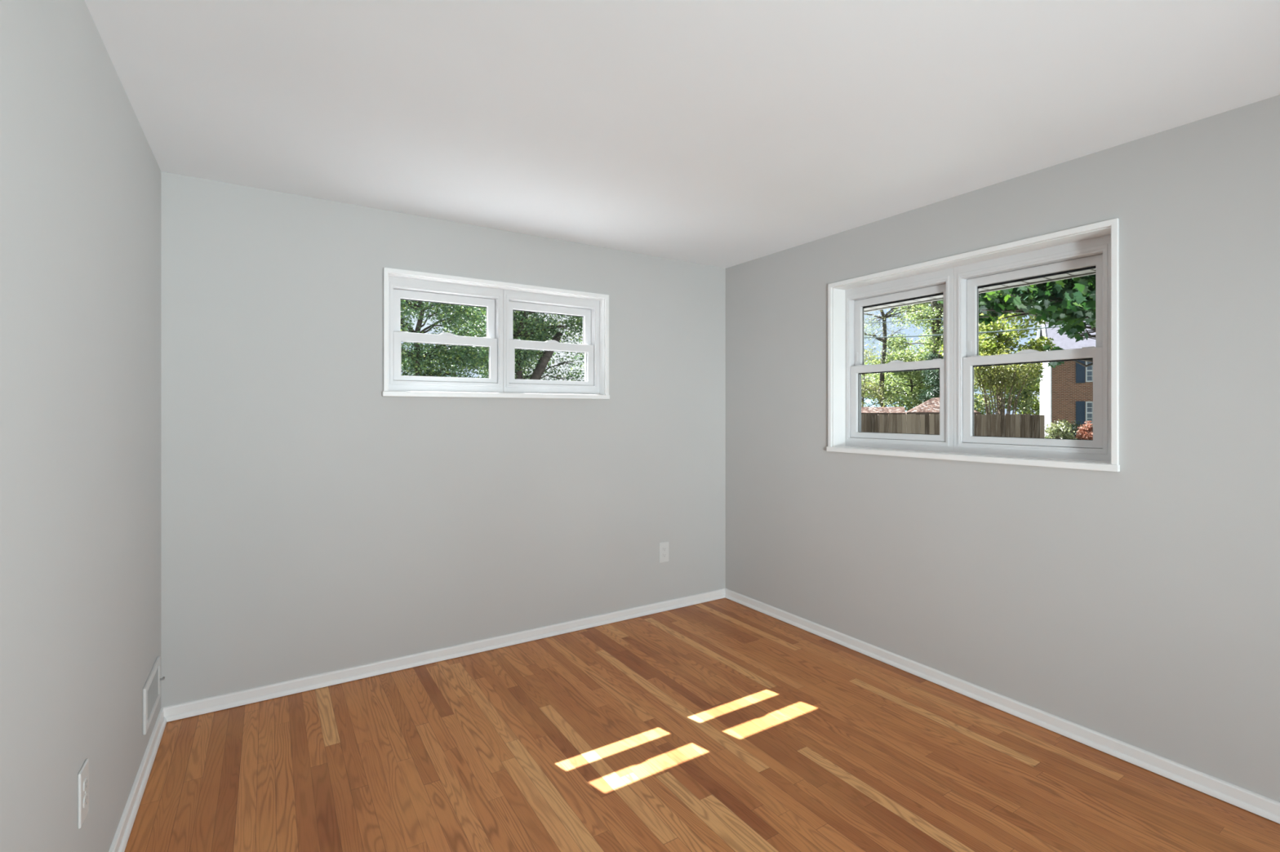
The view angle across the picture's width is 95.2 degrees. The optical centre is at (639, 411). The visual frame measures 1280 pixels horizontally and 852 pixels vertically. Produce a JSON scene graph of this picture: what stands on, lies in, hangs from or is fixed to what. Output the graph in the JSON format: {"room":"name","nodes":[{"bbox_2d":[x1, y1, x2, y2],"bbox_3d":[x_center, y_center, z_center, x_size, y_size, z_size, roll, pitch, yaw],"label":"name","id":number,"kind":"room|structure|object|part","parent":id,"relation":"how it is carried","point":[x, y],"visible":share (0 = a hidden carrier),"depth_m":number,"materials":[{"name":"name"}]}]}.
{"room":"empty bedroom","nodes":[
{"label":"empty bedroom","id":0,"kind":"room"},
{"bbox_2d":[0,0,160,851],"bbox_3d":[-0.278,0.231,-0.517,0.220,2.590,7.224,0,0,-32],"label":"wall","id":1,"kind":"structure","parent":0,"point":[80,173],"depth_m":1.44,"materials":[{"name":"grey paint"}]},
{"bbox_2d":[77,759,88,829],"bbox_3d":[-1.419,0.973,1.492,0.009,0.138,0.080,0,0,-32],"label":"wall outlet","id":2,"kind":"object","parent":1,"relation":"attached to","point":[83,775],"visible":1,"depth_m":1.48,"materials":[{"name":"white plastic"}]},
{"bbox_2d":[83,777,88,791],"bbox_3d":[-1.416,0.952,1.493,0.003,0.026,0.034,0,0,-32],"label":"receptacle","id":3,"kind":"object","parent":2,"relation":"attached to","point":[85,779],"depth_m":1.49,"materials":[{"name":"white plastic"}]},
{"bbox_2d":[83,793,88,808],"bbox_3d":[-1.416,0.994,1.493,0.003,0.026,0.034,0,0,-32],"label":"receptacle","id":4,"kind":"object","parent":2,"relation":"attached to","point":[85,795],"depth_m":1.49,"materials":[{"name":"white plastic"}]},
{"bbox_2d":[108,707,166,851],"bbox_3d":[-0.175,1.344,-0.453,0.022,0.064,7.224,0,0,-32],"label":"baseboard","id":5,"kind":"structure","parent":1,"relation":"attached to","point":[124,828],"depth_m":2.07,"materials":[{"name":"white paint"}]},
{"bbox_2d":[142,656,164,735],"bbox_3d":[-1.962,1.136,2.363,0.027,0.176,0.357,0,0,-32],"label":"air vent","id":6,"kind":"object","parent":1,"relation":"in","point":[152,688],"visible":1,"depth_m":2.33,"materials":[{"name":"white plastic"}]},
{"bbox_2d":[147,667,158,719],"bbox_3d":[-1.970,1.137,2.358,0.007,0.124,0.275,0,0,-32],"label":"grille","id":7,"kind":"object","parent":6,"relation":"attached to","point":[153,688],"depth_m":2.37,"materials":[{"name":"white metal"}]},
{"bbox_2d":[160,171,725,707],"bbox_3d":[-0.803,0.231,3.559,3.706,2.590,0.220,0,0,-32],"label":"wall","id":8,"kind":"structure","parent":0,"point":[314,521],"depth_m":3.06,"materials":[{"name":"grey paint"}]},
{"bbox_2d":[162,588,725,722],"bbox_3d":[-0.738,1.344,3.457,3.266,0.064,0.022,0,0,-32],"label":"baseboard","id":9,"kind":"structure","parent":8,"relation":"attached to","point":[199,707],"depth_m":3.14,"materials":[{"name":"white paint"}]},
{"bbox_2d":[382,267,609,399],"bbox_3d":[-0.900,-0.416,3.627,1.508,0.697,0.481,0,0,-32],"label":"window","id":10,"kind":"structure","parent":8,"relation":"in","point":[500,302],"depth_m":3.48,"materials":[{"name":"white paint"}]},
{"bbox_3d":[-1.123,-0.531,3.373,0.580,0.287,0.034,0,0,-32],"label":"sash","id":11,"kind":"part","parent":10,"relation":"part of","materials":[{"name":"white plastic"}]},
{"bbox_3d":[-1.103,-0.303,3.341,0.580,0.266,0.034,0,0,-32],"label":"sash","id":12,"kind":"part","parent":10,"relation":"part of","materials":[{"name":"white plastic"}]},
{"bbox_3d":[-0.576,-0.531,3.721,0.580,0.287,0.034,0,0,-32],"label":"sash","id":13,"kind":"part","parent":10,"relation":"part of","materials":[{"name":"white plastic"}]},
{"bbox_3d":[-0.555,-0.303,3.689,0.580,0.266,0.034,0,0,-32],"label":"sash","id":14,"kind":"part","parent":10,"relation":"part of","materials":[{"name":"white plastic"}]},
{"bbox_3d":[-0.904,-0.430,3.632,1.368,0.667,0.012,0,0,-32],"label":"exterior frame","id":15,"kind":"part","parent":10,"relation":"part of","materials":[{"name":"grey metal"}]},
{"bbox_2d":[659,542,668,563],"bbox_3d":[0.168,0.972,4.040,0.079,0.138,0.009,0,0,-32],"label":"wall outlet","id":16,"kind":"object","parent":8,"relation":"attached to","point":[664,547],"visible":1,"depth_m":4.04,"materials":[{"name":"white plastic"}]},
{"bbox_2d":[84,0,1279,268],"bbox_3d":[1.193,-1.139,0.417,3.706,0.150,7.664,0,0,-32],"label":"ceiling","id":17,"kind":"structure","parent":0,"point":[725,134],"depth_m":1.99,"materials":[{"name":"white paint"}]},
{"bbox_2d":[124,598,1279,851],"bbox_3d":[1.193,1.451,0.417,3.266,0.150,7.224,0,0,-32],"label":"floor","id":18,"kind":"structure","parent":0,"point":[723,725],"depth_m":2.26,"materials":[{"name":"brown wood"}]},
{"bbox_2d":[725,94,1279,802],"bbox_3d":[2.664,0.231,1.351,0.220,2.590,7.224,0,0,-32],"label":"wall","id":19,"kind":"structure","parent":0,"point":[1138,606],"depth_m":2.40,"materials":[{"name":"grey paint"}]},
{"bbox_2d":[826,217,1119,471],"bbox_3d":[1.714,-0.262,3.051,0.481,1.029,1.581,0,0,-32],"label":"window","id":20,"kind":"structure","parent":19,"relation":"in","point":[959,282],"depth_m":2.96,"materials":[{"name":"white paint"}]},
{"bbox_3d":[1.720,-0.277,3.055,0.012,0.999,1.441,0,0,-32],"label":"exterior frame","id":21,"kind":"part","parent":20,"relation":"part of","materials":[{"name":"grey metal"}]},
{"bbox_3d":[1.452,-0.060,3.310,0.034,0.433,0.597,0,0,-32],"label":"sash","id":22,"kind":"part","parent":20,"relation":"part of","materials":[{"name":"white plastic"}]},
{"bbox_3d":[1.484,-0.454,3.330,0.034,0.448,0.597,0,0,-32],"label":"sash","id":23,"kind":"part","parent":20,"relation":"part of","materials":[{"name":"white plastic"}]},
{"bbox_3d":[1.817,-0.060,2.736,0.034,0.433,0.595,0,0,-32],"label":"sash","id":24,"kind":"part","parent":20,"relation":"part of","materials":[{"name":"white plastic"}]},
{"bbox_3d":[1.849,-0.454,2.756,0.034,0.448,0.595,0,0,-32],"label":"sash","id":25,"kind":"part","parent":20,"relation":"part of","materials":[{"name":"white plastic"}]},
{"bbox_2d":[863,268,1095,312],"bbox_3d":[3.089,-1.006,1.659,0.826,0.476,7.888,0,0,-32],"label":"roof eave","id":26,"kind":"object","parent":19,"relation":"attached to","point":[1090,272],"visible":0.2,"depth_m":3.61,"materials":[{"name":"beige plastic"}]},
{"bbox_2d":[724,588,1279,824],"bbox_3d":[2.562,1.344,1.286,0.022,0.064,7.224,0,0,-32],"label":"baseboard","id":27,"kind":"structure","parent":19,"relation":"attached to","point":[1255,803],"depth_m":2.52,"materials":[{"name":"white paint"}]},
{"label":"outside","id":28,"kind":"structure","parent":0,"visible":0},
{"bbox_3d":[0.795,2.026,36.047,180.000,0.300,200.000,0,0,-32],"label":"ground","id":29,"kind":"structure","parent":28,"visible":0},
{"bbox_2d":[400,299,521,377],"bbox_3d":[-5.867,-1.561,14.716,6.222,6.908,4.608,0,0,-32],"label":"shade tree","id":30,"kind":"object","parent":29,"relation":"on","point":[421,360],"visible":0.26,"depth_m":14.28,"materials":[{"name":"green plant"}]},
{"bbox_2d":[430,305,584,381],"bbox_3d":[-3.179,-1.647,17.010,5.598,7.073,4.587,0,0,-19],"label":"shade tree","id":31,"kind":"object","parent":29,"relation":"on","point":[526,329],"visible":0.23,"depth_m":16.45,"materials":[{"name":"green plant"}]},
{"bbox_2d":[861,343,895,407],"bbox_3d":[9.981,-0.589,25.966,2.140,4.939,2.588,0,0,-32],"label":"shrub","id":32,"kind":"object","parent":29,"relation":"on","point":[864,386],"visible":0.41,"depth_m":25.74,"materials":[{"name":"green plant"}]},
{"bbox_2d":[861,406,905,416],"bbox_3d":[9.120,0.846,22.831,2.200,2.060,1.730,0,0,22],"label":"roof","id":33,"kind":"structure","parent":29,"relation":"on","point":[872,411],"depth_m":22.21,"materials":[{"name":"brown"}]},
{"bbox_2d":[861,398,914,433],"bbox_3d":[17.620,0.461,40.574,6.100,2.830,5.030,0,0,23],"label":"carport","id":34,"kind":"object","parent":29,"relation":"on","point":[867,401],"visible":0.02,"depth_m":39.97,"materials":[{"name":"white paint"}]},
{"bbox_2d":[862,348,918,398],"bbox_3d":[28.743,-2.413,65.877,8.259,8.909,6.832,0,0,15],"label":"tree","id":35,"kind":"object","parent":29,"relation":"on","point":[878,362],"visible":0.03,"depth_m":66.10,"materials":[{"name":"green plant"}]},
{"bbox_2d":[861,333,938,411],"bbox_3d":[13.923,-1.062,30.613,5.254,5.892,4.883,0,0,7],"label":"bushy tree","id":36,"kind":"object","parent":29,"relation":"on","point":[909,377],"visible":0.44,"depth_m":30.09,"materials":[{"name":"green plant"}]},
{"bbox_2d":[861,302,942,407],"bbox_3d":[12.997,-4.354,31.405,5.562,12.495,4.934,0,0,1],"label":"slender tree","id":37,"kind":"object","parent":29,"relation":"on","point":[883,317],"visible":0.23,"depth_m":30.35,"materials":[{"name":"green plant"}]},
{"bbox_2d":[915,346,942,402],"bbox_3d":[14.019,-0.614,27.152,2.106,4.989,2.073,0,0,12],"label":"evergreen tree","id":38,"kind":"object","parent":29,"relation":"on","point":[934,377],"visible":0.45,"depth_m":27.13,"materials":[{"name":"green plant"}]},
{"bbox_2d":[905,397,980,415],"bbox_3d":[11.637,0.666,22.668,2.400,2.420,2.330,0,0,22],"label":"garden shed","id":39,"kind":"object","parent":29,"relation":"on","point":[931,406],"visible":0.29,"depth_m":22.11,"materials":[{"name":"brown wood"}]},
{"bbox_2d":[879,301,1011,391],"bbox_3d":[18.311,-4.695,35.372,7.692,13.193,6.739,0,0,-23],"label":"oak tree","id":40,"kind":"object","parent":29,"relation":"on","point":[931,343],"visible":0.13,"depth_m":34.27,"materials":[{"name":"green plant"}]},
{"bbox_2d":[861,413,1044,438],"bbox_3d":[8.375,0.974,20.163,9.902,1.805,0.157,0,0,12],"label":"wooden fence","id":41,"kind":"object","parent":29,"relation":"on","point":[1026,425],"visible":0.34,"depth_m":19.50,"materials":[{"name":"brown wood"}]},
{"bbox_2d":[923,368,996,414],"bbox_3d":[31.099,-3.308,55.811,8.081,10.436,6.993,0,0,36],"label":"tree","id":42,"kind":"object","parent":29,"relation":"on","point":[977,404],"visible":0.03,"depth_m":55.04,"materials":[{"name":"green plant"}]},
{"bbox_2d":[936,293,1055,415],"bbox_3d":[15.104,-1.664,24.749,3.815,7.085,3.631,0,0,-10],"label":"tree","id":43,"kind":"object","parent":29,"relation":"on","point":[990,346],"visible":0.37,"depth_m":24.19,"materials":[{"name":"green plant"}]},
{"bbox_2d":[973,348,1044,416],"bbox_3d":[13.008,-0.178,20.985,1.853,4.114,2.396,0,0,-32],"label":"crape myrtle","id":44,"kind":"object","parent":29,"relation":"on","point":[1004,381],"visible":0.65,"depth_m":20.79,"materials":[{"name":"green plant"}]},
{"bbox_3d":[12.423,0.059,21.208,0.783,3.640,0.054,0,0,28],"label":"stem","id":45,"kind":"part","parent":44,"relation":"part of","materials":[{"name":"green plant"}]},
{"bbox_3d":[12.464,-0.003,21.178,0.718,3.762,0.054,0,0,28],"label":"stem","id":46,"kind":"part","parent":44,"relation":"part of","materials":[{"name":"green plant"}]},
{"bbox_3d":[12.523,0.136,21.101,0.604,3.487,0.056,0,0,23],"label":"stem","id":47,"kind":"part","parent":44,"relation":"part of","materials":[{"name":"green plant"}]},
{"bbox_3d":[12.589,0.052,21.008,0.488,3.651,0.063,0,0,12],"label":"stem","id":48,"kind":"part","parent":44,"relation":"part of","materials":[{"name":"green plant"}]},
{"bbox_3d":[12.689,0.111,20.965,0.350,3.532,0.064,0,0,7],"label":"stem","id":49,"kind":"part","parent":44,"relation":"part of","materials":[{"name":"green plant"}]},
{"bbox_3d":[12.740,0.092,20.879,0.297,3.571,0.066,0,0,-23],"label":"stem","id":50,"kind":"part","parent":44,"relation":"part of","materials":[{"name":"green plant"}]},
{"bbox_3d":[12.968,0.121,21.120,0.073,3.512,0.308,0,0,21],"label":"stem","id":51,"kind":"part","parent":44,"relation":"part of","materials":[{"name":"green plant"}]},
{"bbox_3d":[12.987,0.197,21.024,0.190,3.361,0.100,0,0,-32],"label":"stem","id":52,"kind":"part","parent":44,"relation":"part of","materials":[{"name":"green plant"}]},
{"bbox_3d":[12.917,-0.018,20.796,0.095,3.792,0.233,0,0,12],"label":"stem","id":53,"kind":"part","parent":44,"relation":"part of","materials":[{"name":"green plant"}]},
{"bbox_3d":[12.946,0.171,20.730,0.071,3.413,0.327,0,0,-5],"label":"stem","id":54,"kind":"part","parent":44,"relation":"part of","materials":[{"name":"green plant"}]},
{"bbox_3d":[13.023,0.066,20.565,0.206,3.624,0.537,0,0,-32],"label":"stem","id":55,"kind":"part","parent":44,"relation":"part of","materials":[{"name":"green plant"}]},
{"bbox_3d":[13.112,0.052,20.656,0.076,3.654,0.492,0,0,-32],"label":"stem","id":56,"kind":"part","parent":44,"relation":"part of","materials":[{"name":"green plant"}]},
{"bbox_3d":[13.355,0.100,20.919,0.624,3.555,0.068,0,0,3],"label":"stem","id":57,"kind":"part","parent":44,"relation":"part of","materials":[{"name":"brown plant"}]},
{"bbox_3d":[13.335,0.167,20.622,0.284,3.421,0.683,0,0,-32],"label":"stem","id":58,"kind":"part","parent":44,"relation":"part of","materials":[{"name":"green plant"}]},
{"bbox_3d":[13.486,0.019,20.732,0.837,3.720,0.054,0,0,19],"label":"stem","id":59,"kind":"part","parent":44,"relation":"part of","materials":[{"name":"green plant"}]},
{"bbox_2d":[935,274,1095,368],"bbox_3d":[4.766,-0.469,5.913,3.956,4.750,2.334,0,0,0],"label":"maple tree","id":60,"kind":"object","parent":29,"relation":"on","point":[1067,303],"visible":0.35,"depth_m":5.82,"materials":[{"name":"green plant"}]},
{"bbox_2d":[993,337,1039,416],"bbox_3d":[42.646,-3.087,64.612,7.504,9.994,7.692,0,0,18],"label":"tree","id":61,"kind":"object","parent":29,"relation":"on","point":[1036,407],"visible":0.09,"depth_m":63.98,"materials":[{"name":"green plant"}]},
{"bbox_2d":[1003,365,1044,414],"bbox_3d":[20.955,-0.414,32.237,1.944,4.590,2.337,0,0,-32],"label":"tree","id":62,"kind":"object","parent":29,"relation":"on","point":[1024,392],"visible":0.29,"depth_m":31.95,"materials":[{"name":"green plant"}]},
{"bbox_2d":[1044,419,1077,439],"bbox_3d":[18.003,1.103,25.213,1.405,1.558,1.437,0,0,-44],"label":"rounded shrub","id":63,"kind":"object","parent":29,"relation":"on","point":[1062,430],"visible":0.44,"depth_m":25.05,"materials":[{"name":"green plant"}]},
{"bbox_3d":[18.044,1.245,25.220,0.760,1.273,0.770,0,0,-32],"label":"stem","id":64,"kind":"part","parent":63,"relation":"part of","materials":[{"name":"green plant"}]},
{"bbox_2d":[1036,320,1095,438],"bbox_3d":[32.367,-2.674,36.969,11.760,9.100,9.780,0,0,31],"label":"brick house","id":65,"kind":"structure","parent":29,"relation":"on","point":[1066,390],"depth_m":35.64,"materials":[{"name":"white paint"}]},
{"bbox_3d":[27.404,-5.299,39.980,0.150,3.850,9.720,0,0,31],"label":"gable trim","id":66,"kind":"part","parent":65,"relation":"part of","materials":[{"name":"white paint"}]},
{"bbox_2d":[1075,360,1084,382],"bbox_3d":[26.530,-2.444,35.228,0.440,1.420,0.050,0,0,31],"label":"shutter","id":67,"kind":"object","parent":65,"relation":"hanging from","point":[1080,370],"depth_m":35.21,"materials":[{"name":"blue paint"}]},
{"bbox_3d":[26.515,-2.434,35.202,0.360,1.280,0.013,0,0,31],"label":"shutter panel","id":68,"kind":"part","parent":65,"relation":"part of","materials":[{"name":"blue paint"}]},
{"bbox_2d":[1075,401,1084,425],"bbox_3d":[26.530,0.086,35.228,0.440,1.420,0.050,0,0,31],"label":"shutter","id":69,"kind":"object","parent":65,"relation":"hanging from","point":[1080,406],"depth_m":35.21,"materials":[{"name":"blue paint"}]},
{"bbox_3d":[26.515,0.096,35.202,0.360,1.280,0.013,0,0,31],"label":"shutter panel","id":70,"kind":"part","parent":65,"relation":"part of","materials":[{"name":"blue paint"}]},
{"bbox_3d":[27.146,-2.454,34.874,0.780,1.220,0.015,0,0,31],"label":"pane","id":71,"kind":"part","parent":65,"relation":"part of","materials":[{"name":"grey glass"}]},
{"bbox_3d":[27.146,0.076,34.874,0.780,1.220,0.015,0,0,31],"label":"pane","id":72,"kind":"part","parent":65,"relation":"part of","materials":[{"name":"grey glass"}]},
{"bbox_2d":[1060,420,1088,439],"bbox_3d":[19.961,1.135,26.788,1.398,1.492,1.343,0,0,-32],"label":"shrub","id":73,"kind":"object","parent":29,"relation":"on","point":[1073,424],"visible":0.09,"depth_m":26.61,"materials":[{"name":"green plant"}]},
{"bbox_2d":[1075,420,1093,439],"bbox_3d":[19.295,1.126,24.956,1.080,1.510,1.170,0,0,-32],"label":"shrub","id":74,"kind":"object","parent":29,"relation":"on","point":[1086,434],"visible":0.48,"depth_m":25.00,"materials":[{"name":"red plant"}]},
{"bbox_3d":[3.812,-0.674,18.614,0.258,5.300,0.258,0,0,-32],"label":"utility pole","id":75,"kind":"object","parent":29,"relation":"on","visible":0},
{"bbox_2d":[863,312,1014,323],"bbox_3d":[8.573,-2.723,16.074,10.794,0.322,0.019,0,0,28],"label":"cable","id":76,"kind":"object","parent":75,"relation":"attached to","point":[1010,313],"visible":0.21,"depth_m":16.60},
{"bbox_2d":[863,323,1089,337],"bbox_3d":[8.573,-2.249,16.074,10.796,0.283,0.033,0,0,28],"label":"cable","id":77,"kind":"object","parent":75,"relation":"attached to","point":[1088,323],"visible":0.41,"depth_m":15.69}
]}

